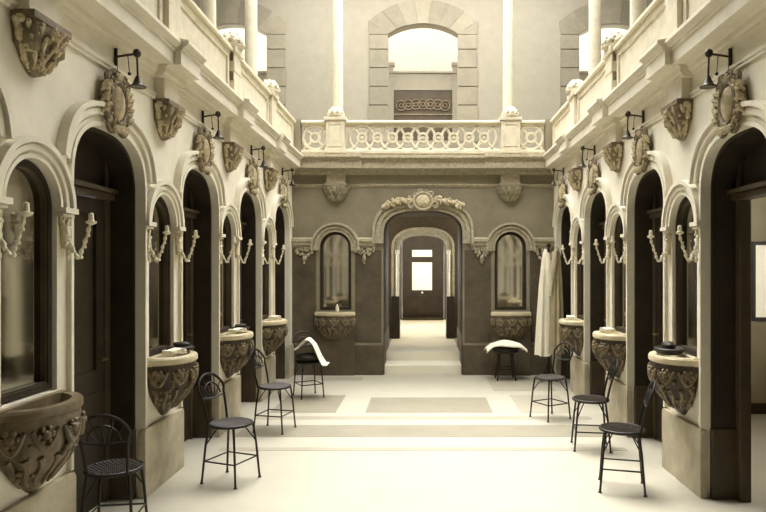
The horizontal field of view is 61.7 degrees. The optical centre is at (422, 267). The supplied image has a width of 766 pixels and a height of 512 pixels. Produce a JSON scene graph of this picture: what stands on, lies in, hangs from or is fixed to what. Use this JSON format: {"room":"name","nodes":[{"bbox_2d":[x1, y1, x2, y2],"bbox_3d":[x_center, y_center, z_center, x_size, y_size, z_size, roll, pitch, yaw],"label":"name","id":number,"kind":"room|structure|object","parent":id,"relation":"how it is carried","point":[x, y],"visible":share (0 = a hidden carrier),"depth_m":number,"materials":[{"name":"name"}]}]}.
{"room":"bathhouse hall","nodes":[
{"label":"bathhouse hall","id":0,"kind":"room"},
{"bbox_2d":[0,0,302,511],"bbox_3d":[-2.010,-0.054,2.940,0.540,3.409,13.880,0,0,0],"label":"wall","id":1,"kind":"structure","parent":0,"point":[44,119],"depth_m":4.60,"materials":[{"name":"stone"}]},
{"bbox_2d":[0,202,33,258],"bbox_3d":[-1.929,-0.174,3.005,0.187,0.273,0.062,0,0,-3],"label":"wall sconce","id":2,"kind":"object","parent":1,"relation":"attached to","point":[25,212],"visible":1,"depth_m":3.00,"materials":[{"name":"metal"}]},
{"bbox_2d":[1,159,51,403],"bbox_3d":[-2.075,0.051,3.297,0.060,1.222,0.460,0,0,0],"label":"arched mirror","id":3,"kind":"object","parent":1,"relation":"attached to","point":[26,278],"visible":0.77,"depth_m":3.36,"materials":[{"name":"grey mirror"}]},
{"bbox_2d":[10,0,71,77],"bbox_3d":[-1.941,-1.252,3.297,0.159,0.535,0.408,0,0,0],"label":"console","id":4,"kind":"object","parent":1,"relation":"attached to","point":[40,42],"visible":1,"depth_m":3.23,"materials":[{"name":"stone"}]},
{"bbox_2d":[0,390,86,493],"bbox_3d":[-1.901,0.917,3.297,0.254,0.475,0.597,0,0,0],"label":"basin","id":5,"kind":"object","parent":1,"relation":"attached to","point":[38,436],"visible":1,"depth_m":3.14,"materials":[{"name":"stone"}]},
{"bbox_2d":[63,213,96,260],"bbox_3d":[-1.929,-0.174,3.595,0.187,0.273,0.062,0,0,-3],"label":"wall sconce","id":6,"kind":"object","parent":1,"relation":"attached to","point":[67,239],"visible":0.99,"depth_m":3.58,"materials":[{"name":"metal"}]},
{"bbox_2d":[69,127,135,511],"bbox_3d":[-2.185,0.382,4.125,0.250,2.537,0.944,0,0,0],"label":"door","id":7,"kind":"structure","parent":1,"relation":"in","point":[104,180],"depth_m":4.48,"materials":[{"name":"brown wood"}]},
{"bbox_2d":[99,68,134,138],"bbox_3d":[-1.974,-1.059,4.125,0.093,0.418,0.398,0,0,0],"label":"carved cartouche","id":8,"kind":"object","parent":1,"relation":"attached to","point":[115,90],"visible":0.98,"depth_m":4.07,"materials":[{"name":"stone"}]},
{"bbox_2d":[114,48,146,89],"bbox_3d":[-1.924,-1.335,4.185,0.225,0.309,0.110,0,0,0],"label":"lamp","id":9,"kind":"object","parent":1,"relation":"attached to","point":[137,83],"visible":0.9,"depth_m":4.18,"materials":[{"name":"metal"}]},
{"bbox_2d":[147,225,170,262],"bbox_3d":[-1.929,-0.174,4.660,0.187,0.273,0.062,0,0,-3],"label":"wall sconce","id":10,"kind":"object","parent":1,"relation":"attached to","point":[166,232],"visible":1,"depth_m":4.65,"materials":[{"name":"white ceramic"}]},
{"bbox_2d":[149,197,169,355],"bbox_3d":[-2.075,0.051,4.952,0.060,1.222,0.460,0,0,0],"label":"arched mirror","id":11,"kind":"object","parent":1,"relation":"attached to","point":[159,272],"visible":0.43,"depth_m":5.07,"materials":[{"name":"grey mirror"}]},
{"bbox_2d":[149,203,162,348],"bbox_3d":[-2.090,0.050,4.952,0.010,1.159,0.400,0,0,0],"label":"mirror glass","id":12,"kind":"object","parent":11,"relation":"attached to","point":[155,268],"depth_m":5.01,"materials":[{"name":"beige"}]},
{"bbox_2d":[153,78,184,140],"bbox_3d":[-1.941,-1.252,4.952,0.159,0.535,0.408,0,0,0],"label":"console","id":13,"kind":"object","parent":1,"relation":"attached to","point":[168,115],"visible":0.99,"depth_m":4.85,"materials":[{"name":"stone"}]},
{"bbox_2d":[147,350,198,414],"bbox_3d":[-1.882,0.897,4.952,0.285,0.475,0.577,0,0,0],"label":"basin","id":14,"kind":"object","parent":1,"relation":"attached to","point":[170,379],"visible":1,"depth_m":4.77,"materials":[{"name":"stone"}]},
{"bbox_2d":[162,348,186,355],"bbox_3d":[-1.890,0.636,4.872,0.099,0.046,0.160,0,0,21],"label":"folded cloth","id":15,"kind":"object","parent":14,"relation":"on","point":[172,351],"visible":1,"depth_m":4.82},
{"bbox_2d":[168,341,194,350],"bbox_3d":[-1.920,0.621,5.082,0.204,0.076,0.170,0,0,-17],"label":"dish","id":16,"kind":"object","parent":14,"relation":"on","point":[182,344],"visible":0.77,"depth_m":5.06,"materials":[{"name":"black metal"}]},
{"bbox_2d":[177,230,198,262],"bbox_3d":[-1.929,-0.174,5.250,0.187,0.273,0.062,0,0,-3],"label":"wall sconce","id":17,"kind":"object","parent":1,"relation":"attached to","point":[179,245],"visible":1,"depth_m":5.24,"materials":[{"name":"white ceramic"}]},
{"bbox_2d":[179,169,211,441],"bbox_3d":[-2.185,0.382,5.780,0.250,2.537,0.944,0,0,0],"label":"door","id":18,"kind":"structure","parent":1,"relation":"in","point":[197,273],"depth_m":6.22,"materials":[{"name":"brown wood"}]},
{"bbox_2d":[194,126,214,174],"bbox_3d":[-1.974,-1.059,5.780,0.093,0.418,0.398,0,0,0],"label":"carved cartouche","id":19,"kind":"object","parent":1,"relation":"attached to","point":[204,144],"visible":0.99,"depth_m":5.72,"materials":[{"name":"stone"}]},
{"bbox_2d":[202,110,224,139],"bbox_3d":[-1.924,-1.335,5.840,0.225,0.309,0.110,0,0,0],"label":"lamp","id":20,"kind":"object","parent":1,"relation":"attached to","point":[218,135],"visible":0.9,"depth_m":5.83,"materials":[{"name":"metal"}]},
{"bbox_2d":[139,0,295,145],"bbox_3d":[-1.981,-2.087,5.340,0.272,0.675,8.680,0,0,0],"label":"parapet","id":21,"kind":"object","parent":1,"relation":"on","point":[185,19],"visible":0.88,"depth_m":6.39,"materials":[{"name":"stone"}]},
{"bbox_2d":[220,215,231,332],"bbox_3d":[-2.075,0.051,6.607,0.060,1.222,0.460,0,0,0],"label":"arched mirror","id":22,"kind":"object","parent":1,"relation":"attached to","point":[225,268],"visible":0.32,"depth_m":6.76,"materials":[{"name":"grey mirror"}]},
{"bbox_2d":[220,222,226,327],"bbox_3d":[-2.090,0.050,6.607,0.010,1.159,0.400,0,0,0],"label":"mirror glass","id":23,"kind":"object","parent":22,"relation":"attached to","point":[223,267],"depth_m":6.69,"materials":[{"name":"beige"}]},
{"bbox_2d":[220,237,236,263],"bbox_3d":[-1.929,-0.174,6.315,0.187,0.273,0.062,0,0,-3],"label":"wall sconce","id":24,"kind":"object","parent":1,"relation":"attached to","point":[233,241],"visible":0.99,"depth_m":6.30,"materials":[{"name":"white ceramic"}]},
{"bbox_2d":[222,126,243,172],"bbox_3d":[-1.941,-1.252,6.607,0.159,0.535,0.408,0,0,0],"label":"console","id":25,"kind":"object","parent":1,"relation":"attached to","point":[232,152],"visible":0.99,"depth_m":6.49,"materials":[{"name":"stone"}]},
{"bbox_2d":[220,331,253,377],"bbox_3d":[-1.882,0.897,6.607,0.285,0.475,0.577,0,0,0],"label":"basin","id":26,"kind":"object","parent":1,"relation":"attached to","point":[235,349],"visible":0.94,"depth_m":6.42,"materials":[{"name":"stone"}]},
{"bbox_2d":[237,239,252,264],"bbox_3d":[-1.929,-0.174,6.905,0.187,0.273,0.062,0,0,-3],"label":"wall sconce","id":27,"kind":"object","parent":1,"relation":"attached to","point":[250,241],"visible":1,"depth_m":6.89,"materials":[{"name":"white ceramic"}]},
{"bbox_2d":[237,192,255,401],"bbox_3d":[-2.185,0.382,7.435,0.250,2.537,0.944,0,0,0],"label":"door","id":28,"kind":"structure","parent":1,"relation":"in","point":[247,209],"depth_m":7.88,"materials":[{"name":"brown wood"}]},
{"bbox_2d":[247,158,259,195],"bbox_3d":[-1.974,-1.059,7.435,0.093,0.418,0.398,0,0,0],"label":"carved cartouche","id":29,"kind":"object","parent":1,"relation":"attached to","point":[253,173],"visible":1,"depth_m":7.36,"materials":[{"name":"stone"}]},
{"bbox_2d":[262,227,268,319],"bbox_3d":[-2.075,0.051,8.262,0.060,1.222,0.460,0,0,0],"label":"arched mirror","id":30,"kind":"object","parent":1,"relation":"attached to","point":[265,268],"visible":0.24,"depth_m":8.45,"materials":[{"name":"brown mirror"}]},
{"bbox_2d":[262,236,264,314],"bbox_3d":[-2.090,0.050,8.262,0.010,1.159,0.400,0,0,0],"label":"mirror glass","id":31,"kind":"object","parent":30,"relation":"attached to","point":[263,266],"depth_m":8.37,"materials":[{"name":"beige"}]},
{"bbox_2d":[263,155,278,191],"bbox_3d":[-1.941,-1.252,8.262,0.159,0.535,0.408,0,0,0],"label":"console","id":32,"kind":"object","parent":1,"relation":"attached to","point":[271,174],"visible":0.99,"depth_m":8.14,"materials":[{"name":"stone"}]},
{"bbox_2d":[262,318,287,355],"bbox_3d":[-1.882,0.897,8.262,0.285,0.475,0.577,0,0,0],"label":"basin","id":33,"kind":"object","parent":1,"relation":"attached to","point":[274,332],"visible":0.99,"depth_m":8.08,"materials":[{"name":"stone"}]},
{"bbox_2d":[275,206,284,378],"bbox_3d":[-2.185,0.382,9.090,0.250,2.537,0.944,0,0,0],"label":"door","id":34,"kind":"structure","parent":1,"relation":"in","point":[279,223],"depth_m":9.54,"materials":[{"name":"brown wood"}]},
{"bbox_2d":[279,178,288,208],"bbox_3d":[-1.974,-1.059,9.090,0.093,0.418,0.398,0,0,0],"label":"carved cartouche","id":35,"kind":"object","parent":1,"relation":"attached to","point":[284,188],"visible":0.99,"depth_m":9.00,"materials":[{"name":"stone"}]},
{"bbox_2d":[384,226,388,373],"bbox_3d":[-0.729,0.100,10.595,0.262,3.100,1.410,0,0,0],"label":"wall","id":36,"kind":"structure","parent":0,"point":[386,327],"depth_m":10.49,"materials":[{"name":"brown paint"}]},
{"bbox_2d":[291,152,554,375],"bbox_3d":[0.000,-0.054,9.922,4.640,3.409,0.635,0,0,0],"label":"wall","id":37,"kind":"structure","parent":0,"point":[472,179],"depth_m":9.88,"materials":[{"name":"paint"}]},
{"bbox_2d":[314,312,355,341],"bbox_3d":[-1.349,0.907,9.762,0.637,0.475,0.146,0,0,0],"label":"basin","id":38,"kind":"object","parent":37,"relation":"attached to","point":[334,326],"visible":1,"depth_m":9.74,"materials":[{"name":"stone"}]},
{"bbox_2d":[310,222,359,250],"bbox_3d":[-1.350,-0.485,9.852,0.760,0.430,0.075,0,0,0],"label":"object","id":39,"kind":"object","parent":37,"relation":"attached to","point":[318,230],"depth_m":9.85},
{"bbox_2d":[315,316,354,375],"bbox_3d":[-1.350,1.170,9.850,0.600,0.960,0.080,0,0,0],"label":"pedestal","id":40,"kind":"object","parent":37,"relation":"attached to","point":[340,354],"depth_m":9.81,"materials":[{"name":"stone"}]},
{"bbox_2d":[320,232,350,309],"bbox_3d":[-1.350,0.044,9.935,0.474,1.202,0.060,0,0,0],"label":"arched mirror","id":41,"kind":"object","parent":37,"relation":"attached to","point":[335,249],"visible":0.94,"depth_m":9.95,"materials":[{"name":"grey mirror"}]},
{"bbox_2d":[322,175,349,202],"bbox_3d":[-1.335,-1.262,9.797,0.428,0.515,0.166,0,0,0],"label":"console","id":42,"kind":"object","parent":37,"relation":"attached to","point":[335,187],"visible":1,"depth_m":9.80,"materials":[{"name":"grey stone"}]},
{"bbox_2d":[294,106,551,152],"bbox_3d":[0.000,-2.110,9.819,3.980,0.720,0.278,0,0,0],"label":"gallery balustrade","id":43,"kind":"object","parent":37,"relation":"on","point":[335,123],"visible":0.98,"depth_m":9.77,"materials":[{"name":"stone"}]},
{"bbox_2d":[381,188,464,210],"bbox_3d":[0.001,-1.043,9.795,1.280,0.351,0.104,0,0,0],"label":"carved cartouche","id":44,"kind":"object","parent":37,"relation":"attached to","point":[422,203],"visible":1,"depth_m":9.77,"materials":[{"name":"stone"}]},
{"bbox_2d":[496,175,523,202],"bbox_3d":[1.335,-1.262,9.797,0.428,0.515,0.166,0,0,0],"label":"console","id":45,"kind":"object","parent":37,"relation":"attached to","point":[509,188],"visible":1,"depth_m":9.80,"materials":[{"name":"grey stone"}]},
{"bbox_2d":[495,232,525,309],"bbox_3d":[1.350,0.044,9.935,0.474,1.202,0.060,0,0,0],"label":"arched mirror","id":46,"kind":"object","parent":37,"relation":"attached to","point":[510,249],"visible":0.96,"depth_m":9.95,"materials":[{"name":"grey mirror"}]},
{"bbox_2d":[490,312,531,340],"bbox_3d":[1.351,0.907,9.762,0.637,0.475,0.146,0,0,0],"label":"basin","id":47,"kind":"object","parent":37,"relation":"attached to","point":[512,326],"visible":1,"depth_m":9.74,"materials":[{"name":"stone"}]},
{"bbox_2d":[486,222,535,250],"bbox_3d":[1.350,-0.485,9.852,0.760,0.430,0.075,0,0,0],"label":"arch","id":48,"kind":"object","parent":37,"relation":"attached to","point":[527,230],"depth_m":9.85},
{"bbox_2d":[491,316,530,375],"bbox_3d":[1.350,1.170,9.850,0.600,0.960,0.080,0,0,0],"label":"basin","id":49,"kind":"object","parent":37,"relation":"attached to","point":[522,359],"depth_m":9.81,"materials":[{"name":"stone"}]},
{"bbox_2d":[193,0,652,338],"bbox_3d":[0.000,-2.290,12.587,10.800,7.320,0.446,0,0,0],"label":"wall","id":50,"kind":"structure","parent":0,"point":[299,33],"depth_m":12.40,"materials":[{"name":"paint"}]},
{"bbox_2d":[218,28,627,70],"bbox_3d":[0.000,-4.250,15.600,10.800,5.200,0.200,0,0,0],"label":"sky","id":51,"kind":"structure","parent":0,"point":[420,49],"depth_m":15.50,"materials":[{"name":"paint"}]},
{"bbox_2d":[386,320,459,360],"bbox_3d":[0.000,1.510,13.825,1.212,0.280,6.750,0,0,0],"label":"floor","id":52,"kind":"structure","parent":0,"point":[419,340],"depth_m":11.46,"materials":[{"name":"stone"}]},
{"bbox_2d":[385,361,460,373],"bbox_3d":[0.000,1.605,10.215,1.212,0.190,0.470,0,0,0],"label":"step","id":53,"kind":"structure","parent":0,"point":[391,367],"depth_m":9.98,"materials":[{"name":"stone"}]},
{"bbox_2d":[400,243,445,319],"bbox_3d":[0.000,0.050,17.100,3.600,3.200,0.200,0,0,0],"label":"wall","id":54,"kind":"structure","parent":0,"point":[401,243],"depth_m":17.00,"materials":[{"name":"paint"}]},
{"bbox_2d":[402,236,443,317],"bbox_3d":[0.000,0.203,16.993,1.110,2.335,0.154,0,0,0],"label":"door","id":55,"kind":"structure","parent":54,"relation":"in","point":[422,256],"depth_m":17.02,"materials":[{"name":"brown wood"}]},
{"bbox_2d":[89,374,765,511],"bbox_3d":[1.050,1.699,2.990,6.700,0.102,14.380,0,0,0],"label":"floor","id":56,"kind":"structure","parent":0,"point":[386,442],"depth_m":5.57,"materials":[{"name":"stone"}]},
{"bbox_2d":[78,414,147,511],"bbox_3d":[-1.855,1.237,3.824,0.337,0.822,0.416,0,0,-8],"label":"bistro chair","id":57,"kind":"object","parent":56,"relation":"on","point":[112,468],"visible":0.94,"depth_m":3.74,"materials":[{"name":"black metal"}]},
{"bbox_2d":[197,372,261,489],"bbox_3d":[-1.524,1.237,4.984,0.416,0.822,0.337,0,0,22],"label":"bistro chair","id":58,"kind":"object","parent":56,"relation":"on","point":[228,423],"visible":1,"depth_m":4.97,"materials":[{"name":"black metal"}]},
{"bbox_2d":[249,348,296,434],"bbox_3d":[-1.545,1.237,6.529,0.416,0.822,0.337,0,0,14],"label":"bistro chair","id":59,"kind":"object","parent":56,"relation":"on","point":[277,386],"visible":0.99,"depth_m":6.51,"materials":[{"name":"black metal"}]},
{"bbox_2d":[292,331,324,399],"bbox_3d":[-1.488,1.237,8.251,0.337,0.822,0.416,0,0,-30],"label":"bistro chair","id":60,"kind":"object","parent":56,"relation":"on","point":[302,363],"visible":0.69,"depth_m":8.26,"materials":[{"name":"black metal"}]},
{"bbox_2d":[295,352,321,361],"bbox_3d":[-1.470,1.143,8.220,0.338,0.109,0.338,0,0,0],"label":"round cushion","id":61,"kind":"object","parent":60,"relation":"on","point":[309,356],"visible":0.92,"depth_m":8.10,"materials":[{"name":"black leather"}]},
{"bbox_2d":[294,337,329,365],"bbox_3d":[-1.421,1.065,8.202,0.412,0.340,0.304,0,0,0],"label":"towel","id":62,"kind":"object","parent":60,"relation":"on","point":[322,361],"visible":1,"depth_m":8.15,"materials":[{"name":"fabric"}]},
{"bbox_2d":[492,347,518,380],"bbox_3d":[1.220,1.410,9.470,0.400,0.480,0.400,0,0,0],"label":"stool","id":63,"kind":"object","parent":56,"relation":"on","point":[499,350],"visible":0.91,"depth_m":9.35,"materials":[{"name":"black metal"}]},
{"bbox_2d":[484,340,527,352],"bbox_3d":[1.220,1.163,9.470,0.597,0.168,0.399,0,0,0],"label":"towel","id":64,"kind":"object","parent":63,"relation":"on","point":[501,343],"visible":1,"depth_m":9.30,"materials":[{"name":"fabric"}]},
{"bbox_2d":[539,243,557,381],"bbox_3d":[1.823,0.643,9.321,0.291,2.019,0.283,0,0,7],"label":"coat stand","id":65,"kind":"object","parent":56,"relation":"on","point":[548,245],"visible":0.42,"depth_m":9.30,"materials":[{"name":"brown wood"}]},
{"bbox_2d":[534,249,551,356],"bbox_3d":[1.732,0.495,9.220,0.257,1.550,0.138,0,0,0],"label":"robe","id":66,"kind":"object","parent":65,"relation":"hanging from","point":[543,305],"visible":0.88,"depth_m":9.19,"materials":[{"name":"white fabric"}]},
{"bbox_2d":[548,247,564,354],"bbox_3d":[1.870,0.455,8.971,0.227,1.510,0.147,0,0,0],"label":"robe","id":67,"kind":"object","parent":65,"relation":"hanging from","point":[556,290],"visible":0.94,"depth_m":8.94,"materials":[{"name":"grey fabric"}]},
{"bbox_2d":[529,342,572,421],"bbox_3d":[1.431,1.237,7.068,0.416,0.822,0.337,0,0,-30],"label":"bistro chair","id":68,"kind":"object","parent":56,"relation":"on","point":[551,377],"visible":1,"depth_m":7.07,"materials":[{"name":"black metal"}]},
{"bbox_2d":[570,358,618,452],"bbox_3d":[1.576,1.237,5.875,0.416,0.822,0.337,0,0,8],"label":"bistro chair","id":69,"kind":"object","parent":56,"relation":"on","point":[585,399],"visible":0.97,"depth_m":5.80,"materials":[{"name":"black metal"}]},
{"bbox_2d":[598,379,655,496],"bbox_3d":[1.525,1.237,4.791,0.416,0.822,0.337,0,0,15],"label":"bistro chair","id":70,"kind":"object","parent":56,"relation":"on","point":[613,428],"visible":1,"depth_m":4.71,"materials":[{"name":"black metal"}]},
{"bbox_2d":[457,226,461,373],"bbox_3d":[0.729,0.100,10.595,0.262,3.100,1.410,0,0,0],"label":"wall","id":71,"kind":"structure","parent":0,"point":[459,327],"depth_m":10.49,"materials":[{"name":"paint"}]},
{"bbox_2d":[543,0,765,497],"bbox_3d":[2.010,-0.054,2.940,0.540,3.409,13.880,0,0,0],"label":"wall","id":72,"kind":"structure","parent":0,"point":[684,168],"depth_m":5.14,"materials":[{"name":"stone"}]},
{"bbox_2d":[557,179,566,208],"bbox_3d":[1.974,-1.059,9.090,0.093,0.418,0.398,0,0,0],"label":"carved cartouche","id":73,"kind":"object","parent":72,"relation":"attached to","point":[561,188],"visible":0.98,"depth_m":9.00,"materials":[{"name":"stone"}]},
{"bbox_2d":[561,206,570,378],"bbox_3d":[2.185,0.382,9.090,0.250,2.537,0.944,0,0,0],"label":"door","id":74,"kind":"structure","parent":72,"relation":"in","point":[566,223],"depth_m":9.54,"materials":[{"name":"brown wood"}]},
{"bbox_2d":[558,318,583,355],"bbox_3d":[1.882,0.897,8.262,0.285,0.475,0.577,0,0,0],"label":"basin","id":75,"kind":"object","parent":72,"relation":"attached to","point":[571,331],"visible":0.93,"depth_m":8.07,"materials":[{"name":"stone"}]},
{"bbox_2d":[567,155,582,191],"bbox_3d":[1.941,-1.252,8.262,0.159,0.535,0.408,0,0,0],"label":"console","id":76,"kind":"object","parent":72,"relation":"attached to","point":[574,174],"visible":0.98,"depth_m":8.14,"materials":[{"name":"stone"}]},
{"bbox_2d":[577,227,583,319],"bbox_3d":[2.075,0.051,8.262,0.060,1.222,0.460,0,0,0],"label":"arched mirror","id":77,"kind":"object","parent":72,"relation":"attached to","point":[580,268],"visible":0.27,"depth_m":8.45,"materials":[{"name":"brown mirror"}]},
{"bbox_2d":[581,236,583,314],"bbox_3d":[2.090,0.050,8.262,0.010,1.159,0.400,0,0,0],"label":"mirror glass","id":78,"kind":"object","parent":77,"relation":"attached to","point":[582,266],"depth_m":8.37,"materials":[{"name":"beige"}]},
{"bbox_2d":[578,145,594,167],"bbox_3d":[1.924,-1.335,7.495,0.225,0.309,0.110,0,0,0],"label":"lamp","id":79,"kind":"object","parent":72,"relation":"attached to","point":[582,165],"visible":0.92,"depth_m":7.49,"materials":[{"name":"metal"}]},
{"bbox_2d":[586,159,599,195],"bbox_3d":[1.974,-1.059,7.435,0.093,0.418,0.398,0,0,0],"label":"carved cartouche","id":80,"kind":"object","parent":72,"relation":"attached to","point":[592,173],"visible":0.99,"depth_m":7.37,"materials":[{"name":"stone"}]},
{"bbox_2d":[590,192,606,395],"bbox_3d":[2.185,0.382,7.435,0.250,2.537,0.944,0,0,0],"label":"door","id":81,"kind":"structure","parent":72,"relation":"in","point":[598,209],"depth_m":7.88,"materials":[{"name":"brown wood"}]},
{"bbox_2d":[594,239,608,264],"bbox_3d":[1.929,-0.174,6.899,0.187,0.273,0.062,0,0,-3],"label":"wall sconce","id":82,"kind":"object","parent":72,"relation":"attached to","point":[596,243],"visible":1,"depth_m":6.89,"materials":[{"name":"beige metal"}]},
{"bbox_2d":[592,331,625,377],"bbox_3d":[1.882,0.897,6.607,0.285,0.475,0.577,0,0,0],"label":"basin","id":83,"kind":"object","parent":72,"relation":"attached to","point":[606,347],"visible":0.94,"depth_m":6.42,"materials":[{"name":"stone"}]},
{"bbox_2d":[602,126,623,172],"bbox_3d":[1.941,-1.252,6.607,0.159,0.535,0.408,0,0,0],"label":"console","id":84,"kind":"object","parent":72,"relation":"attached to","point":[613,152],"visible":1,"depth_m":6.49,"materials":[{"name":"stone"}]},
{"bbox_2d":[609,236,625,263],"bbox_3d":[1.929,-0.174,6.309,0.187,0.273,0.062,0,0,-3],"label":"wall sconce","id":85,"kind":"object","parent":72,"relation":"attached to","point":[612,241],"visible":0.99,"depth_m":6.30,"materials":[{"name":"beige metal"}]},
{"bbox_2d":[614,215,625,332],"bbox_3d":[2.075,0.051,6.607,0.060,1.222,0.460,0,0,0],"label":"arched mirror","id":86,"kind":"object","parent":72,"relation":"attached to","point":[619,268],"visible":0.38,"depth_m":6.76,"materials":[{"name":"brown mirror"}]},
{"bbox_2d":[619,222,625,327],"bbox_3d":[2.090,0.050,6.607,0.010,1.159,0.400,0,0,0],"label":"mirror glass","id":87,"kind":"object","parent":86,"relation":"attached to","point":[622,267],"depth_m":6.69,"materials":[{"name":"beige"}]},
{"bbox_2d":[550,0,706,145],"bbox_3d":[1.979,-2.087,5.340,0.272,0.675,8.680,0,0,0],"label":"parapet","id":88,"kind":"object","parent":72,"relation":"on","point":[660,19],"visible":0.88,"depth_m":6.40,"materials":[{"name":"stone"}]},
{"bbox_2d":[621,110,643,139],"bbox_3d":[1.924,-1.335,5.840,0.225,0.309,0.110,0,0,0],"label":"lamp","id":89,"kind":"object","parent":72,"relation":"attached to","point":[627,135],"visible":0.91,"depth_m":5.83,"materials":[{"name":"metal"}]},
{"bbox_2d":[631,128,651,174],"bbox_3d":[1.974,-1.059,5.780,0.093,0.418,0.398,0,0,0],"label":"carved cartouche","id":90,"kind":"object","parent":72,"relation":"attached to","point":[641,144],"visible":1,"depth_m":5.72,"materials":[{"name":"stone"}]},
{"bbox_2d":[634,169,666,441],"bbox_3d":[2.185,0.382,5.780,0.250,2.537,0.944,0,0,0],"label":"door","id":91,"kind":"structure","parent":72,"relation":"in","point":[648,273],"depth_m":6.22,"materials":[{"name":"brown wood"}]},
{"bbox_2d":[647,230,668,262],"bbox_3d":[1.929,-0.174,5.244,0.187,0.273,0.062,0,0,-3],"label":"wall sconce","id":92,"kind":"object","parent":72,"relation":"attached to","point":[666,244],"visible":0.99,"depth_m":5.24,"materials":[{"name":"beige metal"}]},
{"bbox_2d":[647,351,698,414],"bbox_3d":[1.882,0.897,4.952,0.285,0.475,0.577,0,0,0],"label":"basin","id":93,"kind":"object","parent":72,"relation":"attached to","point":[676,377],"visible":0.96,"depth_m":4.77,"materials":[{"name":"stone"}]},
{"bbox_2d":[654,341,684,354],"bbox_3d":[1.895,0.613,4.932,0.221,0.100,0.265,0,0,4],"label":"dish","id":94,"kind":"object","parent":93,"relation":"on","point":[667,347],"visible":1,"depth_m":4.87,"materials":[{"name":"black metal"}]},
{"bbox_2d":[661,78,692,140],"bbox_3d":[1.941,-1.252,4.952,0.159,0.535,0.408,0,0,0],"label":"console","id":95,"kind":"object","parent":72,"relation":"attached to","point":[677,115],"visible":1,"depth_m":4.85,"materials":[{"name":"stone"}]},
{"bbox_2d":[676,197,696,355],"bbox_3d":[2.075,0.051,4.952,0.060,1.222,0.460,0,0,0],"label":"arched mirror","id":96,"kind":"object","parent":72,"relation":"attached to","point":[686,272],"visible":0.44,"depth_m":5.07,"materials":[{"name":"brown mirror"}]},
{"bbox_2d":[683,203,696,348],"bbox_3d":[2.090,0.050,4.952,0.010,1.159,0.400,0,0,0],"label":"mirror glass","id":97,"kind":"object","parent":96,"relation":"attached to","point":[690,267],"depth_m":5.01,"materials":[{"name":"beige"}]},
{"bbox_2d":[675,225,698,262],"bbox_3d":[1.929,-0.174,4.654,0.187,0.273,0.062,0,0,-3],"label":"wall sconce","id":98,"kind":"object","parent":72,"relation":"attached to","point":[679,232],"visible":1,"depth_m":4.65,"materials":[{"name":"beige metal"}]},
{"bbox_2d":[699,48,731,89],"bbox_3d":[1.924,-1.335,4.185,0.225,0.309,0.110,0,0,0],"label":"lamp","id":99,"kind":"object","parent":72,"relation":"attached to","point":[708,83],"visible":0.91,"depth_m":4.18,"materials":[{"name":"metal"}]},
{"bbox_2d":[711,70,746,138],"bbox_3d":[1.974,-1.059,4.125,0.093,0.418,0.398,0,0,0],"label":"carved cartouche","id":100,"kind":"object","parent":72,"relation":"attached to","point":[730,90],"visible":1,"depth_m":4.07,"materials":[{"name":"stone"}]},
{"bbox_2d":[710,127,765,501],"bbox_3d":[2.545,0.382,4.125,0.970,2.537,0.944,0,0,0],"label":"door","id":101,"kind":"structure","parent":72,"relation":"in","point":[738,178],"depth_m":4.55,"materials":[{"name":"brown wood"}]},
{"bbox_2d":[751,197,765,413],"bbox_3d":[3.350,0.150,7.298,2.100,3.000,0.145,0,0,0],"label":"wall","id":102,"kind":"structure","parent":0,"point":[758,206],"depth_m":7.25,"materials":[{"name":"paint"}]},
{"bbox_2d":[751,241,765,320],"bbox_3d":[3.960,0.150,7.270,0.480,0.900,0.080,0,0,0],"label":"window","id":103,"kind":"structure","parent":102,"relation":"in","point":[758,248],"depth_m":7.28,"materials":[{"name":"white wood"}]},
{"bbox_3d":[0.000,-1.630,11.190,4.000,0.160,2.420,0,0,0],"label":"floor","id":104,"kind":"structure","parent":0,"visible":0},
{"bbox_2d":[333,0,342,109],"bbox_3d":[-1.335,-3.920,10.050,0.260,4.420,0.260,0,0,0],"label":"column","id":105,"kind":"structure","parent":104,"relation":"on","point":[337,4],"depth_m":9.98,"materials":[{"name":"stone"}]},
{"bbox_2d":[503,0,512,109],"bbox_3d":[1.335,-3.920,10.050,0.260,4.420,0.260,0,0,0],"label":"column","id":106,"kind":"structure","parent":104,"relation":"on","point":[507,4],"depth_m":9.98,"materials":[{"name":"stone"}]},
{"bbox_3d":[-3.700,-1.630,4.200,3.400,0.160,16.400,0,0,0],"label":"floor","id":107,"kind":"structure","parent":0,"visible":0},
{"bbox_2d":[200,0,215,26],"bbox_3d":[-2.220,-3.920,6.607,0.260,4.420,0.260,0,0,0],"label":"column","id":108,"kind":"structure","parent":107,"relation":"on","point":[208,7],"depth_m":6.54,"materials":[{"name":"stone"}]},
{"bbox_2d":[245,0,256,74],"bbox_3d":[-2.220,-3.920,8.262,0.260,4.420,0.260,0,0,0],"label":"column","id":109,"kind":"structure","parent":107,"relation":"on","point":[250,5],"depth_m":8.19,"materials":[{"name":"stone"}]},
{"bbox_3d":[3.700,-1.630,4.200,3.400,0.160,16.400,0,0,0],"label":"floor","id":110,"kind":"structure","parent":0,"visible":0},
{"bbox_2d":[589,0,600,74],"bbox_3d":[2.220,-3.920,8.262,0.260,4.420,0.260,0,0,0],"label":"column","id":111,"kind":"structure","parent":110,"relation":"on","point":[594,5],"depth_m":8.19,"materials":[{"name":"stone"}]},
{"bbox_2d":[630,0,645,26],"bbox_3d":[2.220,-3.920,6.607,0.260,4.420,0.260,0,0,0],"label":"column","id":112,"kind":"structure","parent":110,"relation":"on","point":[637,7],"depth_m":6.54,"materials":[{"name":"stone"}]},
{"bbox_3d":[0.000,-1.680,14.050,10.800,0.060,2.900,0,0,0],"label":"floor","id":113,"kind":"structure","parent":0,"visible":0},
{"bbox_2d":[388,62,457,149],"bbox_3d":[0.000,-2.960,13.140,1.600,2.500,0.140,0,0,0],"label":"wall","id":114,"kind":"structure","parent":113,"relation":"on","point":[413,95],"depth_m":13.10,"materials":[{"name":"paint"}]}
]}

